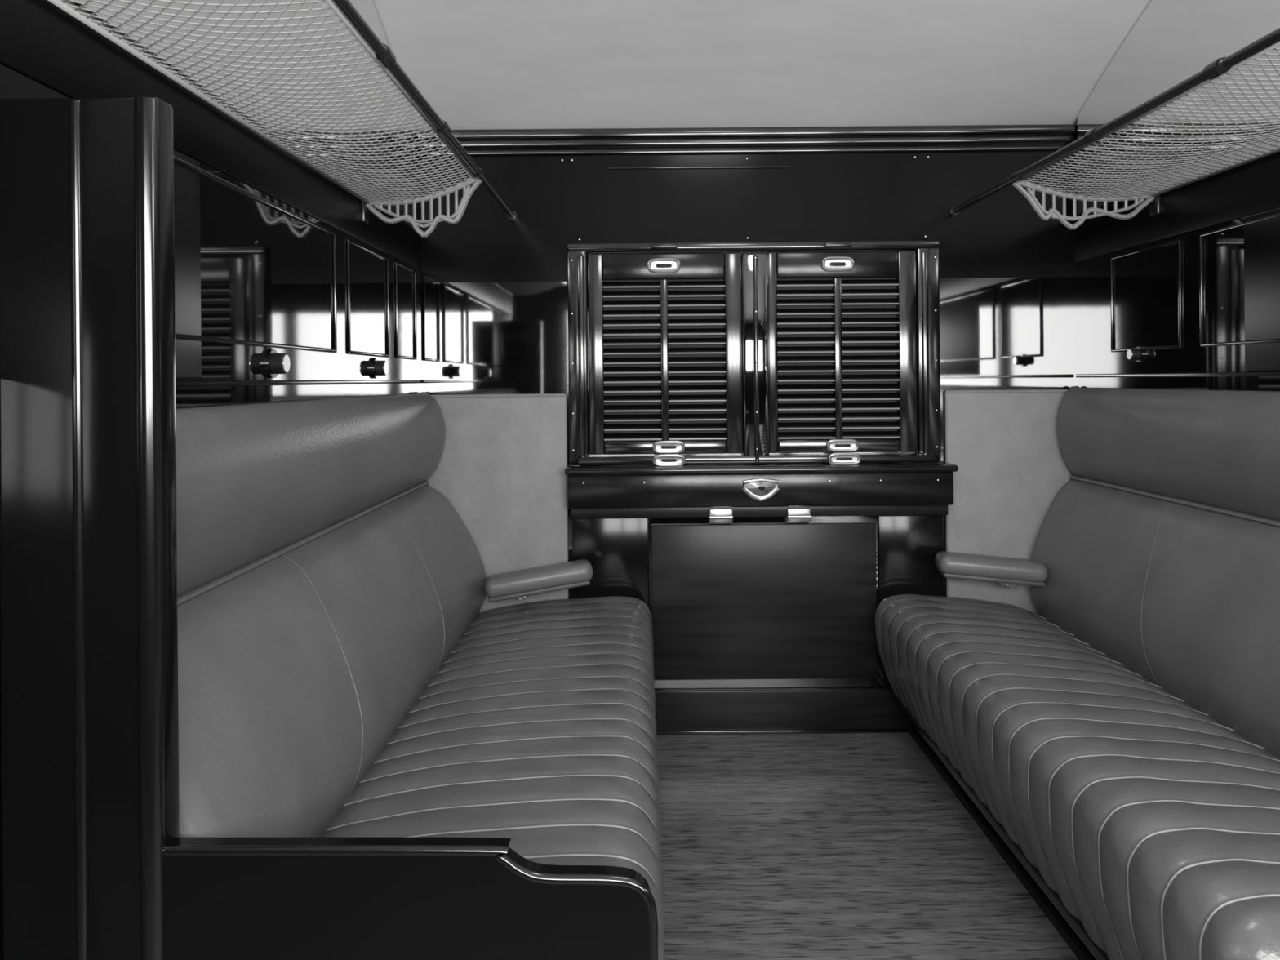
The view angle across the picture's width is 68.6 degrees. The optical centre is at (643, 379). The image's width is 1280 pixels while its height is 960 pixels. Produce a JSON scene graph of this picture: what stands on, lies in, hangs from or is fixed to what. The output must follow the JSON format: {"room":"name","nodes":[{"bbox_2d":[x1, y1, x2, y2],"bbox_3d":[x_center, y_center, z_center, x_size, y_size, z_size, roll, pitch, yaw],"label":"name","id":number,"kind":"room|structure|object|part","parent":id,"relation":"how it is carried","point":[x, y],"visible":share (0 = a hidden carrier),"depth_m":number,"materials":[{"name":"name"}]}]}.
{"room":"train carriage","nodes":[
{"label":"train carriage","id":0,"kind":"room"},
{"bbox_2d":[0,0,419,959],"bbox_3d":[-0.701,-0.050,1.825,0.040,2.252,2.050,-1,0,0],"label":"wall","id":1,"kind":"structure","parent":0,"point":[267,273],"depth_m":1.78,"materials":[{"name":"black wood"}]},
{"bbox_2d":[0,0,420,386],"bbox_3d":[-0.666,-0.216,1.833,0.031,0.453,2.005,-1,0,0],"label":"trim","id":2,"kind":"structure","parent":1,"relation":"attached to","point":[39,40],"depth_m":1.41,"materials":[{"name":"black wood"}]},
{"bbox_2d":[75,0,415,226],"bbox_3d":[-0.685,-0.813,1.905,0.004,0.718,1.810,-1,0,0],"label":"ceiling panel","id":3,"kind":"object","parent":1,"relation":"attached to","point":[366,9],"visible":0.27,"depth_m":1.84,"materials":[{"name":"grey paint"}]},
{"bbox_2d":[47,0,517,237],"bbox_3d":[-0.533,-0.427,1.884,0.302,0.164,1.929,-1,0,0],"label":"luggage rack","id":4,"kind":"object","parent":1,"relation":"attached to","point":[344,10],"visible":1,"depth_m":1.51,"materials":[{"name":"grey"}]},
{"bbox_3d":[-0.396,-0.497,1.884,0.028,0.028,1.928,0,0,0],"label":"rail","id":5,"kind":"part","parent":4,"relation":"part of","materials":[{"name":"grey metal"}]},
{"bbox_2d":[417,133,1075,727],"bbox_3d":[0.501,0.150,2.880,6.200,1.832,0.060,-1,0,0],"label":"wall","id":6,"kind":"structure","parent":0,"point":[493,313],"depth_m":2.85,"materials":[{"name":"black wood"}]},
{"bbox_2d":[603,279,725,441],"bbox_3d":[0.064,-0.059,2.848,0.367,0.488,0.002,-1,0,0],"label":"window shutter","id":7,"kind":"object","parent":6,"relation":"attached to","point":[637,289],"visible":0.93,"depth_m":2.85,"materials":[{"name":"black wood"}]},
{"bbox_2d":[603,280,726,440],"bbox_3d":[0.064,-0.058,2.833,0.367,0.480,0.025,-1,0,0],"label":"louvre slats","id":8,"kind":"object","parent":6,"relation":"attached to","point":[647,341],"visible":1,"depth_m":2.83,"materials":[{"name":"black wood"}]},
{"bbox_2d":[587,252,743,454],"bbox_3d":[0.067,-0.078,2.834,0.464,0.605,0.027,-1,0,0],"label":"frame","id":9,"kind":"object","parent":6,"relation":"attached to","point":[727,267],"visible":0.98,"depth_m":2.82,"materials":[{"name":"black wood"}]},
{"bbox_2d":[647,244,685,466],"bbox_3d":[0.069,-0.072,2.807,0.109,0.666,0.033,-1,0,0],"label":"pulls","id":10,"kind":"object","parent":6,"relation":"attached to","point":[669,452],"visible":0.99,"depth_m":2.81,"materials":[{"name":"silver metal"}]},
{"bbox_2d":[416,124,1075,240],"bbox_3d":[0.310,-0.593,2.833,1.980,0.332,0.036,-1,0,0],"label":"trim","id":11,"kind":"structure","parent":6,"relation":"attached to","point":[1003,134],"depth_m":2.83,"materials":[{"name":"black wood"}]},
{"bbox_2d":[567,240,941,465],"bbox_3d":[0.334,-0.081,2.822,1.121,0.667,0.056,-1,0,0],"label":"window frame","id":12,"kind":"structure","parent":6,"relation":"attached to","point":[754,265],"depth_m":2.82,"materials":[{"name":"black wood"}]},
{"bbox_2d":[572,507,943,679],"bbox_3d":[0.348,0.646,2.824,1.125,0.522,0.051,-1,0,0],"label":"folding table leaf","id":13,"kind":"object","parent":6,"relation":"attached to","point":[796,598],"visible":0.84,"depth_m":2.84,"materials":[{"name":"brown wood"}]},
{"bbox_2d":[564,462,958,518],"bbox_3d":[0.348,0.334,2.803,1.160,0.157,0.095,-1,0,0],"label":"ledge","id":14,"kind":"object","parent":6,"relation":"attached to","point":[862,489],"visible":1,"depth_m":2.78,"materials":[{"name":"black wood"}]},
{"bbox_2d":[654,688,911,734],"bbox_3d":[0.359,1.002,2.837,0.900,0.130,0.026,-1,0,0],"label":"baseboard","id":15,"kind":"structure","parent":6,"relation":"attached to","point":[802,710],"depth_m":2.83,"materials":[{"name":"black wood"}]},
{"bbox_2d":[776,277,897,439],"bbox_3d":[0.587,-0.063,2.848,0.366,0.488,0.002,-1,0,0],"label":"window shutter","id":16,"kind":"object","parent":6,"relation":"attached to","point":[824,287],"visible":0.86,"depth_m":2.85,"materials":[{"name":"black wood"}]},
{"bbox_2d":[776,279,900,439],"bbox_3d":[0.587,-0.062,2.833,0.366,0.480,0.025,-1,0,0],"label":"louvre slats","id":17,"kind":"object","parent":6,"relation":"attached to","point":[892,348],"visible":1,"depth_m":2.83,"materials":[{"name":"black wood"}]},
{"bbox_2d":[821,242,861,464],"bbox_3d":[0.591,-0.077,2.807,0.109,0.666,0.033,-1,0,0],"label":"pulls","id":18,"kind":"object","parent":6,"relation":"attached to","point":[842,449],"visible":0.99,"depth_m":2.81,"materials":[{"name":"silver metal"}]},
{"bbox_2d":[767,251,917,453],"bbox_3d":[0.599,-0.083,2.834,0.448,0.605,0.027,-1,0,0],"label":"frame","id":19,"kind":"object","parent":6,"relation":"attached to","point":[901,265],"visible":0.97,"depth_m":2.82,"materials":[{"name":"black wood"}]},
{"bbox_2d":[373,0,1151,130],"bbox_3d":[0.491,-0.991,1.215,6.200,0.470,3.310,-1,0,0],"label":"ceiling","id":20,"kind":"structure","parent":0,"point":[480,64],"depth_m":2.59,"materials":[{"name":"grey paint"}]},
{"bbox_2d":[656,733,1079,959],"bbox_3d":[0.510,1.096,1.215,6.200,0.060,3.470,-1,0,0],"label":"floor","id":21,"kind":"structure","parent":0,"point":[818,846],"depth_m":2.08,"materials":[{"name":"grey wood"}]},
{"bbox_2d":[0,97,179,959],"bbox_3d":[-0.589,0.389,0.997,0.173,1.372,0.046,-1,0,0],"label":"door frame","id":22,"kind":"structure","parent":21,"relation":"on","point":[88,513],"depth_m":0.98,"materials":[{"name":"black wood"}]},
{"bbox_2d":[163,837,657,959],"bbox_3d":[-0.242,0.780,1.001,0.518,0.584,0.034,-1,0,0],"label":"panel","id":23,"kind":"object","parent":21,"relation":"on","point":[226,898],"visible":1,"depth_m":0.98,"materials":[{"name":"black wood"}]},
{"bbox_2d":[175,391,664,959],"bbox_3d":[-0.324,0.553,1.937,0.702,1.039,1.825,-1,0,0],"label":"seat","id":24,"kind":"object","parent":21,"relation":"on","point":[381,634],"visible":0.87,"depth_m":1.66,"materials":[{"name":"leather"}]},
{"bbox_3d":[-0.300,0.582,2.736,0.312,0.111,0.198,0,0,0],"label":"armrest","id":25,"kind":"part","parent":24,"relation":"part of","materials":[{"name":"leather"}]},
{"bbox_2d":[874,386,1279,959],"bbox_3d":[0.998,0.542,1.964,0.632,1.039,1.770,-1,0,0],"label":"seat","id":26,"kind":"object","parent":21,"relation":"on","point":[1095,679],"visible":1,"depth_m":1.98,"materials":[{"name":"leather"}]},
{"bbox_3d":[1.000,0.552,2.739,0.303,0.104,0.193,0,0,0],"label":"armrest","id":27,"kind":"part","parent":26,"relation":"part of","materials":[{"name":"leather"}]},
{"bbox_3d":[1.024,0.994,1.950,0.565,0.135,1.740,0,0,0],"label":"seat","id":28,"kind":"part","parent":26,"relation":"part of","materials":[{"name":"grey leather"}]},
{"bbox_2d":[1072,117,1279,391],"bbox_3d":[1.329,-0.068,1.825,0.040,2.252,2.050,-1,0,0],"label":"wall","id":29,"kind":"structure","parent":0,"point":[1145,283],"depth_m":2.35,"materials":[{"name":"black wood"}]},
{"bbox_2d":[948,27,1279,230],"bbox_3d":[1.117,-0.453,1.924,0.379,0.145,1.849,-1,0,0],"label":"luggage rack","id":30,"kind":"object","parent":29,"relation":"attached to","point":[1222,66],"visible":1,"depth_m":1.96,"materials":[{"name":"grey fabric"}]},
{"bbox_2d":[1075,151,1279,377],"bbox_3d":[1.292,-0.245,1.833,0.031,0.478,2.005,-1,0,0],"label":"trim","id":31,"kind":"structure","parent":29,"relation":"attached to","point":[1251,188],"depth_m":2.09,"materials":[{"name":"black wood"}]},
{"bbox_2d":[1077,0,1279,213],"bbox_3d":[1.301,-0.843,1.905,0.004,0.693,1.810,-1,0,0],"label":"ceiling panel","id":32,"kind":"object","parent":29,"relation":"attached to","point":[1171,42],"visible":0.5,"depth_m":2.29,"materials":[{"name":"grey paint"}]}
]}

